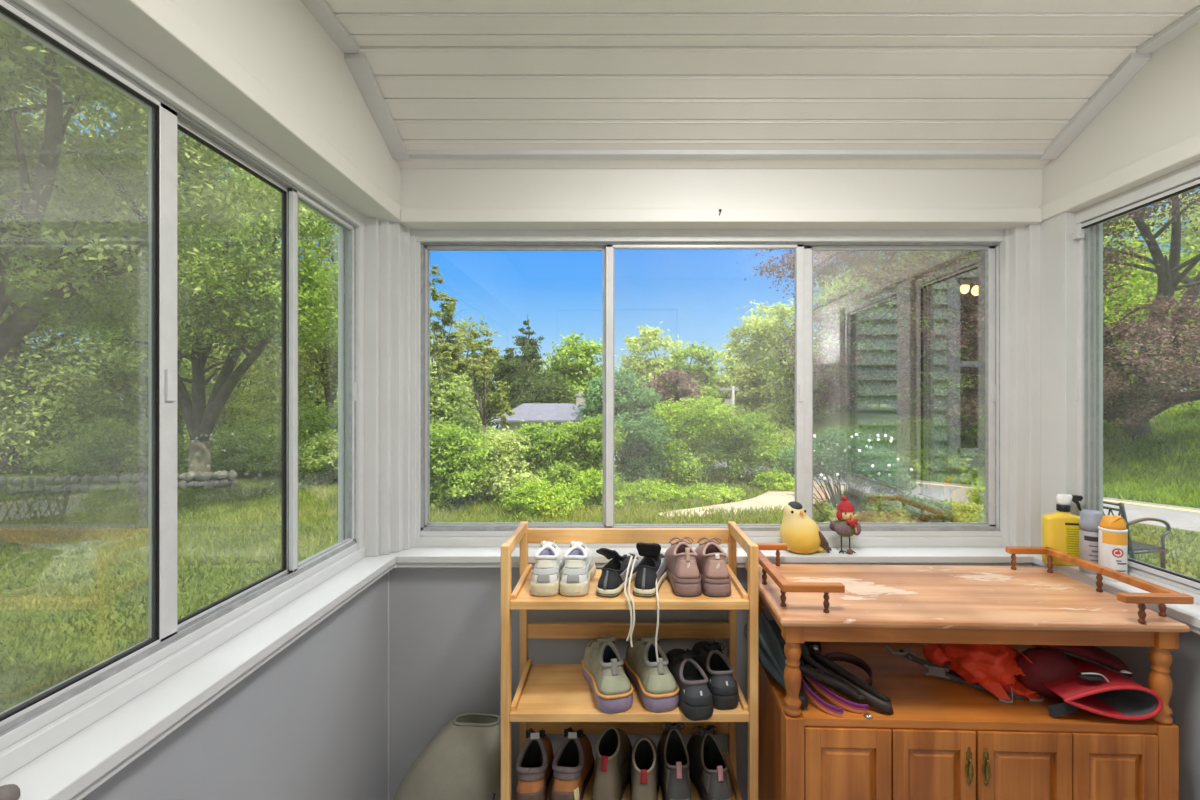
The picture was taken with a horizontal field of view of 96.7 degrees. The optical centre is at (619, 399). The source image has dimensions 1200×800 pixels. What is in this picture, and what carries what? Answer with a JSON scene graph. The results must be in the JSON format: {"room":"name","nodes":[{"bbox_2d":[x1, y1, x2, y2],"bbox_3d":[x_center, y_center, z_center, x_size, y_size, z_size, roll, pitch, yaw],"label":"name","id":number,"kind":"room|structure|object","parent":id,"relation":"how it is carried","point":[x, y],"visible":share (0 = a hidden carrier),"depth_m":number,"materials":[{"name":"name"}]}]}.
{"room":"sunroom","nodes":[
{"label":"sunroom","id":0,"kind":"room"},
{"bbox_2d":[82,573,386,799],"bbox_3d":[-0.843,0.950,0.725,0.120,0.800,2.150,0,0,0],"label":"wall","id":1,"kind":"structure","parent":0,"point":[310,723],"depth_m":1.30,"materials":[{"name":"grey paint"}]},
{"bbox_2d":[0,0,364,779],"bbox_3d":[-0.874,-0.043,0.706,0.075,1.114,2.092,0,0,0],"label":"window","id":2,"kind":"structure","parent":1,"relation":"in","point":[34,726],"depth_m":1.02,"materials":[{"name":"white paint"}]},
{"bbox_2d":[0,549,405,799],"bbox_3d":[-0.819,0.534,0.776,0.162,0.041,2.248,0,0,0],"label":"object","id":3,"kind":"structure","parent":1,"relation":"on","point":[74,768],"depth_m":0.93,"materials":[{"name":"white paint"}]},
{"bbox_2d":[364,218,415,555],"bbox_3d":[-0.806,-0.043,1.851,0.188,1.114,0.198,0,0,0],"label":"curtain","id":4,"kind":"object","parent":1,"relation":"attached to","point":[389,247],"depth_m":1.78,"materials":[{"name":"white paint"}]},
{"bbox_2d":[168,0,399,204],"bbox_3d":[-0.795,-0.831,0.776,0.109,0.358,2.248,0,0,0],"label":"wall","id":5,"kind":"structure","parent":0,"point":[281,43],"depth_m":1.25,"materials":[{"name":"white paint"}]},
{"bbox_2d":[62,0,404,225],"bbox_3d":[-0.818,-0.626,0.791,0.165,0.052,2.278,0,0,0],"label":"trim","id":6,"kind":"structure","parent":5,"relation":"attached to","point":[156,31],"depth_m":1.04,"materials":[{"name":"white paint"}]},
{"bbox_2d":[301,0,408,158],"bbox_3d":[-0.715,-0.864,0.701,0.053,0.156,2.082,0,0,0],"label":"trim","id":7,"kind":"structure","parent":5,"relation":"attached to","point":[357,63],"depth_m":1.48,"materials":[{"name":"white paint"}]},
{"bbox_2d":[389,169,1041,799],"bbox_3d":[0.314,0.200,1.850,2.433,2.300,0.100,0,0,0],"label":"wall","id":8,"kind":"structure","parent":0,"point":[445,623],"depth_m":1.80,"materials":[{"name":"grey paint"}]},
{"bbox_2d":[416,230,1002,546],"bbox_3d":[0.321,-0.040,1.899,2.102,1.108,0.075,0,0,0],"label":"window","id":9,"kind":"structure","parent":8,"relation":"in","point":[804,242],"depth_m":1.88,"materials":[{"name":"white paint"}]},
{"bbox_2d":[396,547,1032,567],"bbox_3d":[0.310,0.534,1.827,2.110,0.041,0.145,0,0,0],"label":"window sill","id":10,"kind":"structure","parent":8,"relation":"on","point":[417,557],"depth_m":1.76,"materials":[{"name":"white paint"}]},
{"bbox_2d":[780,501,831,553],"bbox_3d":[0.623,0.430,1.798,0.159,0.171,0.116,0,0,29],"label":"bird figurine","id":11,"kind":"object","parent":10,"relation":"on","point":[802,535],"visible":0.99,"depth_m":1.77,"materials":[{"name":"yellow paint"}]},
{"bbox_2d":[829,496,860,553],"bbox_3d":[0.755,0.418,1.796,0.099,0.189,0.072,0,0,0],"label":"figurine","id":12,"kind":"object","parent":10,"relation":"on","point":[844,526],"visible":0.99,"depth_m":1.78,"materials":[{"name":"red metal"}]},
{"bbox_2d":[400,208,1041,229],"bbox_3d":[0.338,-0.618,1.855,2.145,0.046,0.150,0,0,0],"label":"trim","id":13,"kind":"structure","parent":8,"relation":"attached to","point":[413,218],"depth_m":1.78,"materials":[{"name":"white paint"}]},
{"bbox_2d":[407,150,1043,158],"bbox_3d":[0.343,-0.804,1.764,2.165,0.016,0.074,0,0,0],"label":"trim","id":14,"kind":"structure","parent":8,"relation":"attached to","point":[413,154],"depth_m":1.73,"materials":[{"name":"white paint"}]},
{"bbox_2d":[324,0,1199,168],"bbox_3d":[0.343,-0.874,0.750,2.175,0.196,2.199,0,0,0],"label":"ceiling","id":15,"kind":"structure","parent":0,"point":[449,74],"depth_m":1.48,"materials":[{"name":"white paint"}]},
{"bbox_2d":[1042,22,1199,799],"bbox_3d":[1.470,0.170,0.775,0.120,2.360,2.250,0,0,0],"label":"wall","id":16,"kind":"structure","parent":0,"point":[1158,109],"depth_m":1.42,"materials":[{"name":"white paint"}]},
{"bbox_2d":[996,212,1076,546],"bbox_3d":[1.429,-0.043,1.815,0.182,1.114,0.230,0,0,0],"label":"curtain","id":17,"kind":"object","parent":16,"relation":"attached to","point":[1038,262],"depth_m":1.80,"materials":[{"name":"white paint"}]},
{"bbox_2d":[1028,554,1199,634],"bbox_3d":[1.415,0.534,0.776,0.110,0.041,2.248,0,0,0],"label":"trim","id":18,"kind":"structure","parent":16,"relation":"on","point":[1188,614],"depth_m":1.45,"materials":[{"name":"white paint"}]},
{"bbox_2d":[1042,494,1082,565],"bbox_3d":[1.390,0.405,1.672,0.108,0.218,0.051,0,0,12],"label":"spray bottle","id":19,"kind":"object","parent":18,"relation":"on","point":[1060,528],"visible":0.8,"depth_m":1.66,"materials":[{"name":"yellow plastic"}]},
{"bbox_2d":[1079,509,1103,574],"bbox_3d":[1.408,0.422,1.592,0.058,0.184,0.058,0,0,0],"label":"aerosol can","id":20,"kind":"object","parent":18,"relation":"on","point":[1089,521],"visible":0.68,"depth_m":1.58,"materials":[{"name":"silver metal"}]},
{"bbox_2d":[1098,515,1127,581],"bbox_3d":[1.418,0.421,1.535,0.064,0.185,0.064,0,0,0],"label":"bottle","id":21,"kind":"object","parent":18,"relation":"on","point":[1112,532],"visible":0.94,"depth_m":1.51,"materials":[{"name":"white plastic"}]},
{"bbox_2d":[1038,133,1199,221],"bbox_3d":[1.485,-0.626,0.791,0.150,0.052,2.278,0,0,0],"label":"trim","id":22,"kind":"structure","parent":16,"relation":"attached to","point":[1186,152],"depth_m":1.48,"materials":[{"name":"white paint"}]},
{"bbox_2d":[1040,5,1199,158],"bbox_3d":[1.399,-0.864,0.701,0.053,0.156,2.082,0,0,0],"label":"trim","id":23,"kind":"structure","parent":16,"relation":"attached to","point":[1134,62],"depth_m":1.50,"materials":[{"name":"white paint"}]},
{"bbox_2d":[1075,161,1199,604],"bbox_3d":[1.489,-0.043,1.452,0.076,1.114,0.525,0,0,0],"label":"window","id":24,"kind":"structure","parent":16,"relation":"in","point":[1089,220],"depth_m":1.68,"materials":[{"name":"white paint"}]},
{"bbox_3d":[0.314,1.370,0.775,2.393,0.040,2.250,0,0,0],"label":"floor","id":25,"kind":"structure","parent":0,"visible":0},
{"bbox_2d":[393,713,500,799],"bbox_3d":[-0.519,1.155,1.603,0.359,0.389,0.269,0,0,0],"label":"vase","id":26,"kind":"object","parent":25,"relation":"on","point":[462,761],"visible":0.91,"depth_m":1.53,"materials":[{"name":"beige ceramic"}]},
{"bbox_2d":[501,521,757,799],"bbox_3d":[0.026,0.873,1.596,0.700,0.955,0.302,0,0,0],"label":"shoe rack","id":27,"kind":"object","parent":25,"relation":"on","point":[552,698],"visible":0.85,"depth_m":1.55,"materials":[{"name":"brown wood"}]},
{"bbox_2d":[515,728,553,799],"bbox_3d":[-0.256,1.076,1.602,0.112,0.168,0.285,0,0,-1],"label":"shoe","id":28,"kind":"object","parent":27,"relation":"on","point":[534,762],"visible":0.99,"depth_m":1.55,"materials":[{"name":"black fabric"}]},
{"bbox_2d":[529,541,564,596],"bbox_3d":[-0.217,0.485,1.620,0.107,0.124,0.292,0,0,-2],"label":"sneaker","id":29,"kind":"object","parent":27,"relation":"on","point":[550,562],"visible":0.99,"depth_m":1.50,"materials":[{"name":"white fabric"}]},
{"bbox_2d":[550,727,594,799],"bbox_3d":[-0.140,1.076,1.605,0.112,0.168,0.285,0,0,7],"label":"shoe","id":30,"kind":"object","parent":27,"relation":"on","point":[573,763],"visible":1,"depth_m":1.56,"materials":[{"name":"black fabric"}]},
{"bbox_2d":[559,541,595,596],"bbox_3d":[-0.126,0.485,1.621,0.107,0.124,0.292,0,0,1],"label":"sneaker","id":31,"kind":"object","parent":27,"relation":"on","point":[579,568],"visible":1,"depth_m":1.50,"materials":[{"name":"beige rubber"}]},
{"bbox_2d":[581,634,633,713],"bbox_3d":[-0.041,0.777,1.591,0.126,0.149,0.301,0,0,-14],"label":"shoe","id":32,"kind":"object","parent":27,"relation":"on","point":[602,663],"visible":1,"depth_m":1.49,"materials":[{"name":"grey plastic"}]},
{"bbox_2d":[592,726,631,799],"bbox_3d":[-0.019,1.067,1.605,0.102,0.186,0.282,0,0,13],"label":"shoe","id":33,"kind":"object","parent":27,"relation":"on","point":[614,747],"visible":0.98,"depth_m":1.53,"materials":[{"name":"grey leather"}]},
{"bbox_2d":[596,548,638,596],"bbox_3d":[-0.007,0.487,1.604,0.103,0.118,0.271,0,0,17],"label":"shoe","id":34,"kind":"object","parent":27,"relation":"on","point":[611,582],"visible":0.92,"depth_m":1.53,"materials":[{"name":"black fabric"}]},
{"bbox_2d":[510,664,748,721],"bbox_3d":[0.026,0.864,1.586,0.652,0.024,0.274,0,0,0],"label":"shelf","id":35,"kind":"object","parent":27,"relation":"attached to","point":[544,692],"depth_m":1.49,"materials":[{"name":"brown wood"}]},
{"bbox_2d":[510,569,748,609],"bbox_3d":[0.026,0.558,1.586,0.652,0.024,0.274,0,0,0],"label":"shelf","id":36,"kind":"object","parent":27,"relation":"attached to","point":[521,598],"depth_m":1.45,"materials":[{"name":"brown wood"}]},
{"bbox_2d":[547,759,735,799],"bbox_3d":[0.026,1.172,1.586,0.652,0.024,0.274,0,0,0],"label":"shelf","id":37,"kind":"object","parent":27,"relation":"attached to","point":[588,792],"depth_m":1.59,"materials":[{"name":"brown wood"}]},
{"bbox_2d":[629,737,659,799],"bbox_3d":[0.072,1.076,1.580,0.102,0.168,0.282,0,0,3],"label":"shoe","id":38,"kind":"object","parent":27,"relation":"on","point":[644,781],"visible":0.98,"depth_m":1.51,"materials":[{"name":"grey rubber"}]},
{"bbox_2d":[624,542,666,662],"bbox_3d":[0.086,0.561,1.581,0.104,0.290,0.324,0,0,13],"label":"shoe","id":39,"kind":"object","parent":27,"relation":"on","point":[651,569],"visible":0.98,"depth_m":1.50,"materials":[{"name":"black fabric"}]},
{"bbox_2d":[624,633,679,712],"bbox_3d":[0.090,0.777,1.596,0.126,0.149,0.301,0,0,-13],"label":"shoe","id":40,"kind":"object","parent":27,"relation":"on","point":[657,687],"visible":0.98,"depth_m":1.50,"materials":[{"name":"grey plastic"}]},
{"bbox_2d":[657,722,691,799],"bbox_3d":[0.162,1.064,1.603,0.107,0.193,0.279,0,0,-2],"label":"shoe","id":41,"kind":"object","parent":27,"relation":"on","point":[674,776],"visible":0.95,"depth_m":1.56,"materials":[{"name":"black rubber"}]},
{"bbox_2d":[664,537,701,596],"bbox_3d":[0.186,0.481,1.616,0.105,0.132,0.287,0,0,-3],"label":"trainer","id":42,"kind":"object","parent":27,"relation":"on","point":[683,575],"visible":0.99,"depth_m":1.50,"materials":[{"name":"leather"}]},
{"bbox_2d":[666,648,713,720],"bbox_3d":[0.192,0.792,1.552,0.112,0.119,0.290,0,0,-9],"label":"shoe","id":43,"kind":"object","parent":27,"relation":"on","point":[695,698],"visible":0.97,"depth_m":1.45,"materials":[{"name":"black rubber"}]},
{"bbox_2d":[686,725,731,799],"bbox_3d":[0.264,1.072,1.606,0.107,0.177,0.279,0,0,-9],"label":"shoe","id":44,"kind":"object","parent":27,"relation":"on","point":[708,766],"visible":0.99,"depth_m":1.58,"materials":[{"name":"black fabric"}]},
{"bbox_2d":[695,537,731,596],"bbox_3d":[0.270,0.481,1.614,0.106,0.132,0.287,0,0,-1],"label":"trainer","id":45,"kind":"object","parent":27,"relation":"on","point":[711,558],"visible":0.96,"depth_m":1.50,"materials":[{"name":"leather"}]},
{"bbox_2d":[692,641,738,709],"bbox_3d":[0.279,0.792,1.604,0.112,0.119,0.290,0,0,-6],"label":"shoe","id":46,"kind":"object","parent":27,"relation":"on","point":[719,671],"visible":0.95,"depth_m":1.50,"materials":[{"name":"black rubber"}]},
{"bbox_2d":[745,543,1193,799],"bbox_3d":[0.876,0.905,1.492,0.958,0.889,0.452,0,0,2],"label":"base cabinet","id":47,"kind":"object","parent":25,"relation":"on","point":[943,738],"visible":0.88,"depth_m":1.30,"materials":[{"name":"brown wood"}]},
{"bbox_2d":[744,612,814,708],"bbox_3d":[0.444,0.713,1.518,0.122,0.134,0.381,0,0,-9],"label":"umbrella","id":48,"kind":"object","parent":47,"relation":"on","point":[771,655],"visible":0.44,"depth_m":1.48,"materials":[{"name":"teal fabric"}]},
{"bbox_2d":[800,658,872,718],"bbox_3d":[0.531,0.741,1.365,0.093,0.072,0.202,0,0,-31],"label":"strap","id":49,"kind":"object","parent":47,"relation":"on","point":[848,705],"visible":0.79,"depth_m":1.33,"materials":[{"name":"purple fabric"}]},
{"bbox_2d":[799,646,893,713],"bbox_3d":[0.560,0.734,1.390,0.116,0.080,0.262,0,0,-41],"label":"belt","id":50,"kind":"object","parent":47,"relation":"on","point":[834,675],"visible":0.96,"depth_m":1.37,"materials":[{"name":"black leather"}]},
{"bbox_2d":[885,643,1043,702],"bbox_3d":[0.951,0.707,1.483,0.326,0.142,0.237,0,0,0],"label":"vest","id":51,"kind":"object","parent":47,"relation":"on","point":[992,668],"visible":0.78,"depth_m":1.42,"materials":[{"name":"red fabric"}]},
{"bbox_2d":[1015,645,1162,720],"bbox_3d":[1.195,0.696,1.392,0.303,0.158,0.238,0,0,4],"label":"bag","id":52,"kind":"object","parent":47,"relation":"on","point":[1085,685],"visible":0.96,"depth_m":1.34,"materials":[{"name":"red fabric"}]},
{"label":"outside","id":53,"kind":"structure","parent":0,"visible":0},
{"bbox_2d":[658,477,847,518],"bbox_3d":[3.038,1.850,10.049,1.896,0.183,5.993,0,0,37],"label":"gravel drive","id":54,"kind":"structure","parent":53,"point":[772,497],"depth_m":9.52,"materials":[{"name":"beige gravel"}]},
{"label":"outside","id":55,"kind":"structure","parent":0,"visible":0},
{"bbox_2d":[0,404,1199,712],"bbox_3d":[0.000,2.400,39.111,153.673,4.200,96.223,0,0,0],"label":"ground","id":56,"kind":"structure","parent":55,"point":[852,418],"depth_m":5.89,"materials":[{"name":"green plant"}]},
{"bbox_2d":[0,347,188,474],"bbox_3d":[-14.507,0.334,13.466,6.074,3.433,2.882,0,0,0],"label":"bush","id":57,"kind":"object","parent":56,"relation":"on","point":[43,434],"visible":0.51,"depth_m":13.22,"materials":[{"name":"green plant"}]},
{"bbox_2d":[9,414,188,477],"bbox_3d":[-11.862,1.196,12.610,3.697,1.726,2.354,0,0,12],"label":"bush","id":58,"kind":"object","parent":56,"relation":"on","point":[118,454],"visible":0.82,"depth_m":12.18,"materials":[{"name":"green plant"}]},
{"bbox_2d":[0,160,221,473],"bbox_3d":[-15.416,-2.502,13.811,8.857,8.981,7.522,0,0,14],"label":"tree","id":59,"kind":"object","parent":56,"relation":"on","point":[18,351],"visible":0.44,"depth_m":13.40,"materials":[{"name":"green plant"}]},
{"bbox_2d":[0,470,237,493],"bbox_3d":[-11.518,1.668,10.480,7.016,0.450,0.314,0,0,-14],"label":"stone wall","id":60,"kind":"structure","parent":56,"relation":"on","point":[127,481],"depth_m":10.70,"materials":[{"name":"grey stone"}]},
{"bbox_2d":[0,19,319,360],"bbox_3d":[-7.787,-1.930,6.340,8.739,7.872,6.127,0,0,19],"label":"shade tree","id":61,"kind":"object","parent":56,"relation":"on","point":[28,186],"visible":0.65,"depth_m":6.31,"materials":[{"name":"green plant"}]},
{"bbox_2d":[0,125,337,481],"bbox_3d":[-8.605,-1.863,10.872,8.018,7.738,5.179,0,0,18],"label":"leaning tree","id":62,"kind":"object","parent":56,"relation":"on","point":[200,419],"visible":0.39,"depth_m":10.65,"materials":[{"name":"green plant"}]},
{"bbox_2d":[67,163,337,455],"bbox_3d":[-12.659,-2.830,17.307,9.271,10.143,6.759,0,0,-5],"label":"tree","id":63,"kind":"object","parent":56,"relation":"on","point":[306,396],"visible":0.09,"depth_m":16.70,"materials":[{"name":"green plant"}]},
{"bbox_2d":[134,346,311,463],"bbox_3d":[-11.643,0.146,15.529,5.731,3.720,2.764,0,0,4],"label":"bush","id":64,"kind":"object","parent":56,"relation":"on","point":[240,399],"visible":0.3,"depth_m":15.37,"materials":[{"name":"green plant"}]},
{"bbox_2d":[177,413,304,473],"bbox_3d":[-9.261,1.149,13.172,3.668,1.641,2.327,0,0,-4],"label":"bush","id":65,"kind":"object","parent":56,"relation":"on","point":[245,445],"visible":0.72,"depth_m":12.83,"materials":[{"name":"green plant"}]},
{"bbox_2d":[237,194,337,427],"bbox_3d":[-8.663,-2.226,14.968,6.521,8.467,4.039,0,0,24],"label":"tree","id":66,"kind":"object","parent":56,"relation":"on","point":[329,372],"visible":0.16,"depth_m":14.65,"materials":[{"name":"green plant"}]},
{"bbox_2d":[254,398,337,477],"bbox_3d":[-7.077,0.954,13.001,3.527,2.180,2.506,0,0,0],"label":"bush","id":67,"kind":"object","parent":56,"relation":"on","point":[333,422],"visible":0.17,"depth_m":12.62,"materials":[{"name":"green plant"}]},
{"bbox_2d":[270,429,337,484],"bbox_3d":[-6.141,1.337,12.011,2.802,1.444,2.339,0,0,15],"label":"bush","id":68,"kind":"object","parent":56,"relation":"on","point":[327,457],"visible":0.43,"depth_m":11.56,"materials":[{"name":"green plant"}]},
{"bbox_2d":[430,265,463,426],"bbox_3d":[-8.447,-1.721,24.066,3.243,8.967,2.487,0,0,0],"label":"deciduous tree","id":69,"kind":"object","parent":56,"relation":"on","point":[445,352],"visible":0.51,"depth_m":24.03,"materials":[{"name":"green plant"}]},
{"bbox_2d":[430,349,495,437],"bbox_3d":[-8.856,-0.139,24.410,7.113,5.865,5.351,0,0,-15],"label":"tree","id":70,"kind":"object","parent":56,"relation":"on","point":[457,410],"visible":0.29,"depth_m":23.56,"materials":[{"name":"green plant"}]},
{"bbox_2d":[430,419,500,510],"bbox_3d":[-2.947,1.177,9.470,1.664,1.750,2.052,0,0,-10],"label":"shrub","id":71,"kind":"object","parent":56,"relation":"on","point":[453,460],"visible":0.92,"depth_m":9.10,"materials":[{"name":"green plant"}]},
{"bbox_2d":[431,314,513,443],"bbox_3d":[-13.364,-1.633,47.676,8.670,12.537,8.186,0,0,23],"label":"deciduous tree","id":72,"kind":"object","parent":56,"relation":"on","point":[469,343],"visible":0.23,"depth_m":46.94,"materials":[{"name":"green plant"}]},
{"bbox_2d":[462,338,515,437],"bbox_3d":[-5.456,-0.005,21.727,2.441,5.086,1.628,0,0,-4],"label":"deciduous tree","id":73,"kind":"object","parent":56,"relation":"on","point":[485,412],"visible":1,"depth_m":21.66,"materials":[{"name":"green plant"}]},
{"bbox_2d":[83,471,925,565],"bbox_3d":[-0.761,1.782,9.489,10.754,0.246,7.236,0,0,0],"label":"meadow grass","id":74,"kind":"structure","parent":56,"relation":"on","point":[647,512],"depth_m":7.98,"materials":[{"name":"green plant"}]},
{"bbox_2d":[473,426,549,503],"bbox_3d":[-2.075,1.278,10.127,1.542,1.511,2.295,0,0,-21],"label":"shrub","id":75,"kind":"object","parent":56,"relation":"on","point":[513,469],"visible":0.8,"depth_m":9.64,"materials":[{"name":"green plant"}]},
{"bbox_2d":[468,315,577,417],"bbox_3d":[-7.910,-1.410,45.850,10.948,12.025,8.650,0,0,28],"label":"conifer tree","id":76,"kind":"object","parent":56,"relation":"on","point":[515,372],"visible":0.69,"depth_m":44.98,"materials":[{"name":"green plant"}]},
{"bbox_2d":[493,477,582,518],"bbox_3d":[-1.242,1.627,8.719,1.408,0.774,1.266,0,0,33],"label":"ground cover","id":77,"kind":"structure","parent":56,"relation":"on","point":[541,500],"depth_m":8.48,"materials":[{"name":"green plant"}]},
{"bbox_2d":[493,391,598,434],"bbox_3d":[-3.592,1.756,34.500,8.300,4.653,4.400,0,0,0],"label":"house","id":78,"kind":"structure","parent":56,"relation":"on","point":[557,413],"depth_m":33.02,"materials":[{"name":"grey"}]},
{"bbox_2d":[507,419,585,490],"bbox_3d":[-1.425,1.195,10.565,1.754,1.633,2.076,0,0,-20],"label":"shrub","id":79,"kind":"object","parent":56,"relation":"on","point":[543,440],"visible":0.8,"depth_m":10.13,"materials":[{"name":"green plant"}]},
{"bbox_2d":[534,332,617,402],"bbox_3d":[-4.062,-0.727,50.024,9.342,11.804,8.632,0,0,-9],"label":"deciduous tree","id":80,"kind":"object","parent":56,"relation":"on","point":[585,349],"visible":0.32,"depth_m":48.56,"materials":[{"name":"green plant"}]},
{"bbox_2d":[551,412,628,485],"bbox_3d":[-0.594,1.099,10.877,2.209,1.798,1.816,0,0,34],"label":"shrub","id":81,"kind":"object","parent":56,"relation":"on","point":[590,440],"visible":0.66,"depth_m":10.37,"materials":[{"name":"green plant"}]},
{"bbox_2d":[563,464,631,510],"bbox_3d":[-0.408,1.581,9.081,1.202,0.921,1.228,0,0,11],"label":"ground cover","id":82,"kind":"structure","parent":56,"relation":"on","point":[585,485],"depth_m":8.98,"materials":[{"name":"green plant"}]},
{"bbox_2d":[573,367,667,454],"bbox_3d":[-0.076,1.054,31.972,5.508,6.181,5.532,0,0,43],"label":"deciduous tree","id":83,"kind":"object","parent":56,"relation":"on","point":[627,404],"visible":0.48,"depth_m":31.16,"materials":[{"name":"green plant"}]},
{"bbox_2d":[601,408,679,483],"bbox_3d":[0.424,1.092,11.121,1.736,1.824,2.356,0,0,6],"label":"shrub","id":84,"kind":"object","parent":56,"relation":"on","point":[639,440],"visible":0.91,"depth_m":10.76,"materials":[{"name":"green plant"}]},
{"bbox_2d":[614,322,690,408],"bbox_3d":[3.015,-1.246,51.947,9.080,12.274,9.244,0,0,38],"label":"deciduous tree","id":85,"kind":"object","parent":56,"relation":"on","point":[651,366],"visible":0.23,"depth_m":50.63,"materials":[{"name":"green plant"}]},
{"bbox_2d":[616,476,690,504],"bbox_3d":[0.486,1.669,9.509,1.541,0.654,1.156,0,0,4],"label":"ground cover","id":86,"kind":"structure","parent":56,"relation":"on","point":[659,493],"depth_m":9.33,"materials":[{"name":"green plant"}]},
{"bbox_2d":[641,366,709,437],"bbox_3d":[3.869,1.062,37.997,5.106,7.006,4.274,0,0,18],"label":"tree","id":87,"kind":"object","parent":56,"relation":"on","point":[685,389],"visible":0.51,"depth_m":37.36,"materials":[{"name":"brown plant"}]},
{"bbox_2d":[640,392,740,485],"bbox_3d":[1.500,0.907,11.458,2.226,2.205,2.146,0,0,19],"label":"shrub","id":88,"kind":"object","parent":56,"relation":"on","point":[691,433],"visible":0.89,"depth_m":11.11,"materials":[{"name":"green plant"}]},
{"bbox_2d":[661,342,727,452],"bbox_3d":[6.334,-0.280,46.061,6.536,9.831,5.965,0,0,23],"label":"deciduous tree","id":89,"kind":"object","parent":56,"relation":"on","point":[708,371],"visible":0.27,"depth_m":45.07,"materials":[{"name":"green plant"}]},
{"bbox_2d":[682,482,747,502],"bbox_3d":[1.712,1.759,9.862,1.196,0.465,1.231,0,0,-14],"label":"ground cover","id":90,"kind":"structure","parent":56,"relation":"on","point":[720,492],"depth_m":9.65,"materials":[{"name":"green plant"}]},
{"bbox_2d":[697,402,794,484],"bbox_3d":[2.755,1.018,11.979,2.121,1.959,2.247,0,0,-22],"label":"shrub","id":91,"kind":"object","parent":56,"relation":"on","point":[750,438],"visible":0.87,"depth_m":11.56,"materials":[{"name":"green plant"}]},
{"bbox_2d":[718,348,793,433],"bbox_3d":[11.803,-0.186,43.770,7.817,9.606,7.399,0,0,-17],"label":"deciduous tree","id":92,"kind":"object","parent":56,"relation":"on","point":[752,388],"visible":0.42,"depth_m":42.55,"materials":[{"name":"green plant"}]},
{"bbox_2d":[749,468,794,491],"bbox_3d":[3.183,1.713,11.013,0.988,0.601,1.136,0,0,2],"label":"ground cover","id":93,"kind":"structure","parent":56,"relation":"on","point":[760,480],"depth_m":10.80,"materials":[{"name":"green plant"}]},
{"bbox_2d":[721,298,891,434],"bbox_3d":[7.761,-1.036,21.760,6.971,6.179,6.197,0,0,-11],"label":"tree","id":94,"kind":"object","parent":56,"relation":"on","point":[759,346],"visible":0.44,"depth_m":21.32,"materials":[{"name":"green plant"}]},
{"bbox_2d":[760,426,928,518],"bbox_3d":[2.673,1.091,6.317,1.922,1.582,1.243,0,0,2],"label":"rose bush","id":95,"kind":"object","parent":56,"relation":"on","point":[879,468],"visible":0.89,"depth_m":6.17,"materials":[{"name":"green plant"}]},
{"bbox_2d":[854,489,915,522],"bbox_3d":[2.960,1.481,6.151,0.804,0.905,1.040,0,0,6],"label":"plants","id":96,"kind":"object","parent":56,"relation":"on","point":[878,516],"visible":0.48,"depth_m":6.03,"materials":[{"name":"green plant"}]},
{"bbox_2d":[792,251,984,414],"bbox_3d":[9.405,-2.432,17.736,7.090,6.776,7.361,0,0,38],"label":"tree","id":97,"kind":"object","parent":56,"relation":"on","point":[823,298],"visible":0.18,"depth_m":17.34,"materials":[{"name":"green plant"}]},
{"bbox_2d":[898,493,957,522],"bbox_3d":[3.584,1.517,6.316,0.768,0.800,1.028,0,0,-10],"label":"plants","id":98,"kind":"object","parent":56,"relation":"on","point":[921,506],"visible":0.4,"depth_m":6.22,"materials":[{"name":"green plant"}]},
{"bbox_2d":[876,444,984,476],"bbox_3d":[7.732,1.591,13.373,2.992,0.942,2.229,0,0,0],"label":"undergrowth","id":99,"kind":"object","parent":56,"relation":"on","point":[939,458],"visible":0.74,"depth_m":12.91,"materials":[{"name":"green plant"}]},
{"bbox_2d":[904,406,984,441],"bbox_3d":[9.777,0.674,14.559,4.044,1.195,2.279,0,0,0],"label":"undergrowth","id":100,"kind":"object","parent":56,"relation":"on","point":[976,432],"visible":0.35,"depth_m":14.40,"materials":[{"name":"green plant"}]},
{"bbox_2d":[737,187,1199,440],"bbox_3d":[9.434,-3.522,11.926,13.827,9.055,6.140,0,0,9],"label":"tree","id":101,"kind":"object","parent":56,"relation":"on","point":[1158,368],"visible":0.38,"depth_m":11.60,"materials":[{"name":"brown plant"}]},
{"bbox_2d":[742,508,1199,579],"bbox_3d":[5.194,1.817,4.740,6.722,0.175,8.613,0,0,0],"label":"grass","id":102,"kind":"structure","parent":56,"relation":"on","point":[1178,569],"depth_m":6.68,"materials":[{"name":"green plant"}]},
{"bbox_2d":[841,406,1199,507],"bbox_3d":[13.009,0.998,12.721,12.375,1.809,9.021,0,0,0],"label":"grass","id":103,"kind":"structure","parent":56,"relation":"on","point":[1188,425],"depth_m":11.88,"materials":[{"name":"green plant"}]},
{"bbox_2d":[970,207,1199,402],"bbox_3d":[14.290,-3.287,16.731,6.950,8.414,7.371,0,0,24],"label":"tree","id":104,"kind":"object","parent":56,"relation":"on","point":[1141,288],"visible":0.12,"depth_m":15.17,"materials":[{"name":"green plant"}]},
{"bbox_2d":[1103,501,1170,568],"bbox_3d":[4.723,1.376,5.416,0.600,0.889,1.071,0,0,-12],"label":"chair","id":105,"kind":"object","parent":56,"relation":"on","point":[1133,547],"visible":0.25,"depth_m":4.92,"materials":[{"name":"black metal"}]},
{"bbox_2d":[1108,188,1199,404],"bbox_3d":[20.486,-4.567,16.978,9.639,11.360,9.289,0,0,40],"label":"tree","id":106,"kind":"object","parent":56,"relation":"on","point":[1194,242],"visible":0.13,"depth_m":17.03,"materials":[{"name":"green plant"}]},
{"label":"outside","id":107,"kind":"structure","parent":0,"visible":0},
{"bbox_2d":[614,455,1199,531],"bbox_3d":[10.163,2.054,7.593,37.608,0.606,3.749,0,0,44],"label":"road","id":108,"kind":"structure","parent":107,"point":[1179,519],"depth_m":8.98,"materials":[{"name":"white concrete"}]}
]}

